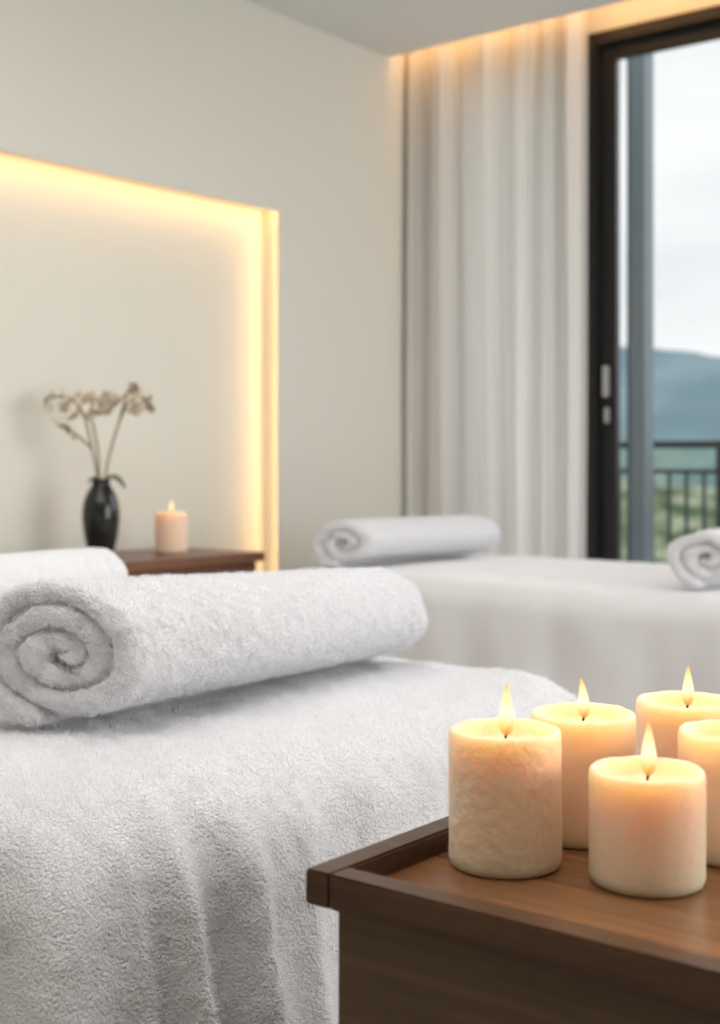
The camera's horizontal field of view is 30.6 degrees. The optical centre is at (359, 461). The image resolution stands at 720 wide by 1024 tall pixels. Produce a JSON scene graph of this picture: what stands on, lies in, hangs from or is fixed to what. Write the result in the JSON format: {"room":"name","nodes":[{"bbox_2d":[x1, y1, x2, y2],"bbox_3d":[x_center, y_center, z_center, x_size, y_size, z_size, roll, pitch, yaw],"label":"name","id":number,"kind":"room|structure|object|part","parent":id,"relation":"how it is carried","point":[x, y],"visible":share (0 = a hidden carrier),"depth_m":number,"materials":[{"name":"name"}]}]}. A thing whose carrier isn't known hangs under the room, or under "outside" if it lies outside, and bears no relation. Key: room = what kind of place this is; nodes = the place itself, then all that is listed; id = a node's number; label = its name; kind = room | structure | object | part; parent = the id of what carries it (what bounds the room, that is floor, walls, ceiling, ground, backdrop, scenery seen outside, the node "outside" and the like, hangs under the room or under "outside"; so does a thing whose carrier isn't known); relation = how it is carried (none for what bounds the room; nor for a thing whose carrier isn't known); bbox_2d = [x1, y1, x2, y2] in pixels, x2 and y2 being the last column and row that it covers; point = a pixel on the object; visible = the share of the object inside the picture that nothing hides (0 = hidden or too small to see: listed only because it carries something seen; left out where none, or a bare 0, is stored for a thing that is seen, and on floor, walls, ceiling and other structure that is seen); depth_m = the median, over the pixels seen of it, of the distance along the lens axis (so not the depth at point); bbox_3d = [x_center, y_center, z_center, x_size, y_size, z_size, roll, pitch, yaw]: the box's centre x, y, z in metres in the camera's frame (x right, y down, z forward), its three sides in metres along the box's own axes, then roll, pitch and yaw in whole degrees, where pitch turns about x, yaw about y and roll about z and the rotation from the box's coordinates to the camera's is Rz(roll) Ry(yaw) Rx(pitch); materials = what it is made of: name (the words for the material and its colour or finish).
{"room":"spa","nodes":[
{"label":"spa","id":0,"kind":"room"},
{"bbox_2d":[0,0,280,571],"bbox_3d":[-1.355,-0.605,3.732,0.200,2.650,3.165,0,0,38],"label":"wall","id":1,"kind":"structure","parent":0,"point":[140,140],"depth_m":4.42,"materials":[{"name":"white paint"}]},
{"bbox_3d":[-1.355,-1.439,3.732,0.200,0.982,3.165,0,0,38],"label":"panel","id":2,"kind":"part","parent":1,"relation":"part of","materials":[{"name":"white paint"}]},
{"bbox_2d":[262,15,407,572],"bbox_3d":[-0.035,-0.455,5.397,0.200,2.950,1.085,0,0,38],"label":"wall","id":3,"kind":"structure","parent":0,"point":[344,104],"depth_m":5.14,"materials":[{"name":"white paint"}]},
{"bbox_2d":[245,0,628,57],"bbox_3d":[0.114,-1.770,1.013,5.880,0.200,6.930,0,0,38],"label":"ceiling","id":4,"kind":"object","parent":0,"point":[387,28],"visible":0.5,"depth_m":4.93,"materials":[{"name":"white paint"}]},
{"bbox_2d":[588,0,719,33],"bbox_3d":[2.379,-1.792,4.048,4.800,0.275,0.200,0,0,38],"label":"wall","id":5,"kind":"structure","parent":0,"point":[630,12],"depth_m":4.98,"materials":[{"name":"white paint"}]},
{"bbox_2d":[586,33,601,559],"bbox_3d":[0.931,-0.318,5.131,0.055,2.675,0.140,0,0,38],"label":"door frame","id":6,"kind":"structure","parent":5,"relation":"attached to","point":[593,473],"depth_m":5.07,"materials":[{"name":"black metal"}]},
{"bbox_2d":[597,5,719,47],"bbox_3d":[2.569,-1.630,3.833,4.125,0.050,0.140,0,0,38],"label":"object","id":7,"kind":"object","parent":5,"relation":"attached to","point":[709,15],"visible":0.76,"depth_m":4.90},
{"bbox_3d":[0.237,1.080,1.184,5.900,0.120,7.350,0,0,38],"label":"floor","id":8,"kind":"structure","parent":0,"visible":0},
{"bbox_2d":[114,547,264,577],"bbox_3d":[-1.055,0.654,3.592,0.416,0.732,1.920,0,0,38],"label":"table","id":9,"kind":"object","parent":8,"relation":"on","point":[138,562],"visible":0.17,"depth_m":4.04,"materials":[{"name":"brown wood"}]},
{"bbox_2d":[44,382,155,551],"bbox_3d":[-0.798,0.021,4.022,0.351,0.534,0.126,0,0,0],"label":"flower vase","id":10,"kind":"object","parent":9,"relation":"on","point":[100,509],"visible":0.98,"depth_m":4.00,"materials":[{"name":"black ceramic"}]},
{"bbox_3d":[-0.880,-0.044,4.023,0.140,0.320,0.113,0,0,38],"label":"stem","id":11,"kind":"part","parent":10,"relation":"part of","materials":[{"name":"brown plant"}]},
{"bbox_3d":[-0.866,-0.077,4.000,0.106,0.080,0.014,0,0,-23],"label":"stem","id":12,"kind":"part","parent":10,"relation":"part of","materials":[{"name":"brown plant"}]},
{"bbox_3d":[-0.808,-0.044,4.023,0.038,0.318,0.008,0,0,0],"label":"stem","id":13,"kind":"part","parent":10,"relation":"part of","materials":[{"name":"brown plant"}]},
{"bbox_3d":[-0.716,-0.043,4.023,0.155,0.318,0.008,0,0,0],"label":"stem","id":14,"kind":"part","parent":10,"relation":"part of","materials":[{"name":"brown plant"}]},
{"bbox_3d":[-0.716,-0.183,4.042,0.059,0.104,0.019,0,0,-35],"label":"stem","id":15,"kind":"part","parent":10,"relation":"part of","materials":[{"name":"brown plant"}]},
{"bbox_2d":[154,498,187,552],"bbox_3d":[-0.602,0.202,4.184,0.104,0.172,0.104,0,0,38],"label":"pillar candle","id":16,"kind":"object","parent":9,"relation":"on","point":[171,527],"visible":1,"depth_m":4.14,"materials":[{"name":"beige wax"}]},
{"bbox_3d":[-0.525,0.624,3.961,0.016,0.572,0.606,0,0,38],"label":"drawer","id":17,"kind":"part","parent":9,"relation":"part of","materials":[{"name":"brown wood"}]},
{"bbox_2d":[0,655,577,1023],"bbox_3d":[-0.598,0.666,2.071,1.974,0.708,1.453,0,0,38],"label":"massage table","id":18,"kind":"object","parent":8,"relation":"on","point":[154,861],"visible":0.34,"depth_m":1.36,"materials":[{"name":"white fabric"}]},
{"bbox_2d":[0,547,127,596],"bbox_3d":[-0.747,0.241,2.370,0.167,0.147,0.766,0,0,38],"label":"rolled towel","id":19,"kind":"object","parent":18,"relation":"on","point":[15,568],"visible":0.38,"depth_m":2.50,"materials":[{"name":"white fabric"}]},
{"bbox_2d":[0,566,429,729],"bbox_3d":[-0.169,0.229,1.809,0.200,0.176,0.762,0,0,37],"label":"rolled towel","id":20,"kind":"object","parent":18,"relation":"on","point":[72,648],"visible":1,"depth_m":1.62,"materials":[{"name":"white fabric"}]},
{"bbox_2d":[296,554,719,715],"bbox_3d":[0.706,0.667,3.819,1.913,0.706,1.177,0,0,38],"label":"massage table","id":21,"kind":"object","parent":8,"relation":"on","point":[629,630],"visible":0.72,"depth_m":3.37,"materials":[{"name":"white fabric"}]},
{"bbox_2d":[310,514,500,568],"bbox_3d":[0.167,0.247,4.204,0.194,0.139,0.792,0,0,38],"label":"rolled towel","id":22,"kind":"object","parent":21,"relation":"on","point":[348,543],"visible":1,"depth_m":4.06,"materials":[{"name":"white fabric"}]},
{"bbox_2d":[665,528,719,589],"bbox_3d":[1.079,0.243,3.553,0.182,0.145,0.795,0,0,38],"label":"rolled towel","id":23,"kind":"object","parent":21,"relation":"on","point":[694,559],"visible":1,"depth_m":3.27,"materials":[{"name":"white fabric"}]},
{"bbox_2d":[306,816,719,1023],"bbox_3d":[0.357,0.660,0.977,0.615,0.720,0.505,0,0,38],"label":"wooden side table","id":24,"kind":"object","parent":8,"relation":"on","point":[424,939],"visible":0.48,"depth_m":0.91,"materials":[{"name":"brown wood"}]},
{"bbox_2d":[448,682,561,878],"bbox_3d":[0.115,0.246,1.040,0.089,0.143,0.090,0,0,38],"label":"pillar candle","id":25,"kind":"object","parent":24,"relation":"on","point":[505,771],"visible":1,"depth_m":1.00,"materials":[{"name":"beige wax"}]},
{"bbox_2d":[385,847,719,958],"bbox_3d":[0.357,0.324,0.977,0.573,0.012,0.463,0,0,38],"label":"tabletop","id":26,"kind":"object","parent":24,"relation":"on","point":[691,922],"depth_m":0.95,"materials":[{"name":"brown wood"}]},
{"bbox_2d":[530,678,635,849],"bbox_3d":[0.189,0.251,1.116,0.092,0.134,0.092,0,0,38],"label":"pillar candle","id":27,"kind":"object","parent":24,"relation":"on","point":[591,732],"visible":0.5,"depth_m":1.08,"materials":[{"name":"beige wax"}]},
{"bbox_2d":[588,721,705,897],"bbox_3d":[0.217,0.257,0.995,0.087,0.121,0.087,0,0,38],"label":"pillar candle","id":28,"kind":"object","parent":24,"relation":"on","point":[647,811],"visible":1,"depth_m":0.96,"materials":[{"name":"beige wax"}]},
{"bbox_2d":[636,666,719,758],"bbox_3d":[0.291,0.249,1.173,0.089,0.136,0.089,0,0,38],"label":"pillar candle","id":29,"kind":"object","parent":24,"relation":"on","point":[665,711],"visible":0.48,"depth_m":1.15,"materials":[{"name":"beige wax"}]},
{"bbox_2d":[678,719,719,866],"bbox_3d":[0.303,0.252,1.063,0.090,0.131,0.090,0,0,38],"label":"pillar candle","id":30,"kind":"object","parent":24,"relation":"on","point":[698,741],"visible":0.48,"depth_m":1.03,"materials":[{"name":"beige wax"}]},
{"bbox_3d":[2.569,1.005,3.833,4.125,0.030,0.140,0,0,38],"label":"threshold","id":31,"kind":"object","parent":8,"relation":"on","visible":0},
{"bbox_2d":[601,22,719,560],"bbox_3d":[2.537,-0.307,3.845,4.056,2.591,0.102,0,0,38],"label":"door","id":32,"kind":"structure","parent":31,"relation":"on","point":[711,32],"depth_m":5.06,"materials":[{"name":"black metal"}]},
{"bbox_3d":[0.947,-0.310,5.055,0.024,0.120,0.024,0,0,38],"label":"handle","id":33,"kind":"part","parent":32,"relation":"part of","materials":[{"name":"silver metal"}]},
{"bbox_2d":[604,407,609,422],"bbox_3d":[0.951,-0.180,5.060,0.020,0.060,0.016,0,0,38],"label":"lock","id":34,"kind":"object","parent":32,"relation":"attached to","point":[606,409],"visible":1,"depth_m":5.05,"materials":[{"name":"silver metal"}]},
{"bbox_3d":[0.969,-0.307,5.079,0.065,2.591,0.035,0,0,38],"label":"door leaf stile","id":35,"kind":"part","parent":32,"relation":"part of","materials":[{"name":"black metal"}]},
{"bbox_3d":[2.397,-1.900,3.893,5.880,0.100,0.420,0,0,38],"label":"cove","id":36,"kind":"object","parent":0,"visible":0},
{"bbox_2d":[406,10,587,559],"bbox_3d":[0.522,-0.403,5.246,0.849,2.815,0.085,0,0,38],"label":"curtain","id":37,"kind":"object","parent":36,"relation":"hanging from","point":[496,344],"visible":0.73,"depth_m":5.22,"materials":[{"name":"white fabric"}]},
{"label":"outside","id":38,"kind":"structure","parent":0,"visible":0},
{"bbox_2d":[621,482,715,563],"bbox_3d":[0.917,6.004,38.829,128.700,10.752,28.000,0,0,38],"label":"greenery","id":39,"kind":"object","parent":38,"point":[660,491],"visible":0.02,"depth_m":45.04,"materials":[{"name":"green plant"}]},
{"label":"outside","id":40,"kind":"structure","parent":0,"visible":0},
{"bbox_3d":[2.950,1.105,4.527,9.000,0.130,1.240,0,0,38],"label":"floor","id":41,"kind":"structure","parent":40,"visible":0},
{"bbox_2d":[627,53,653,562],"bbox_3d":[1.282,-0.670,6.002,0.084,3.420,0.104,0,0,38],"label":"post","id":42,"kind":"object","parent":41,"relation":"on","point":[640,69],"visible":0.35,"depth_m":5.96,"materials":[{"name":"grey metal"}]},
{"bbox_2d":[620,441,719,563],"bbox_3d":[3.245,0.470,4.899,9.000,1.140,0.050,0,0,38],"label":"balcony railing","id":43,"kind":"object","parent":41,"relation":"on","point":[657,444],"visible":0.05,"depth_m":6.24,"materials":[{"name":"grey metal"}]},
{"bbox_3d":[3.247,0.045,4.901,9.000,0.020,0.025,0,0,38],"label":"rail","id":44,"kind":"part","parent":43,"relation":"part of","materials":[{"name":"grey metal"}]},
{"bbox_3d":[3.245,-0.083,4.899,9.000,0.035,0.050,0,0,38],"label":"handrail","id":45,"kind":"part","parent":43,"relation":"part of","materials":[{"name":"grey metal"}]},
{"bbox_3d":[1.689,0.487,6.133,0.040,1.105,0.040,0,0,38],"label":"post","id":46,"kind":"part","parent":43,"relation":"part of","materials":[{"name":"grey metal"}]},
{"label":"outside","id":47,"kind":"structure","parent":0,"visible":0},
{"bbox_2d":[620,437,719,487],"bbox_3d":[50.876,5.189,214.878,514.800,35.344,120.000,0,0,38],"label":"water","id":48,"kind":"structure","parent":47,"point":[669,458],"depth_m":242.60,"materials":[{"name":"teal liquid"}]},
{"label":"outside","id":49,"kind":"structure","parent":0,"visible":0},
{"bbox_2d":[620,347,719,440],"bbox_3d":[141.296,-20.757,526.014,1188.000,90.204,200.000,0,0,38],"label":"mountain","id":50,"kind":"structure","parent":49,"point":[686,384],"depth_m":565.58}
]}

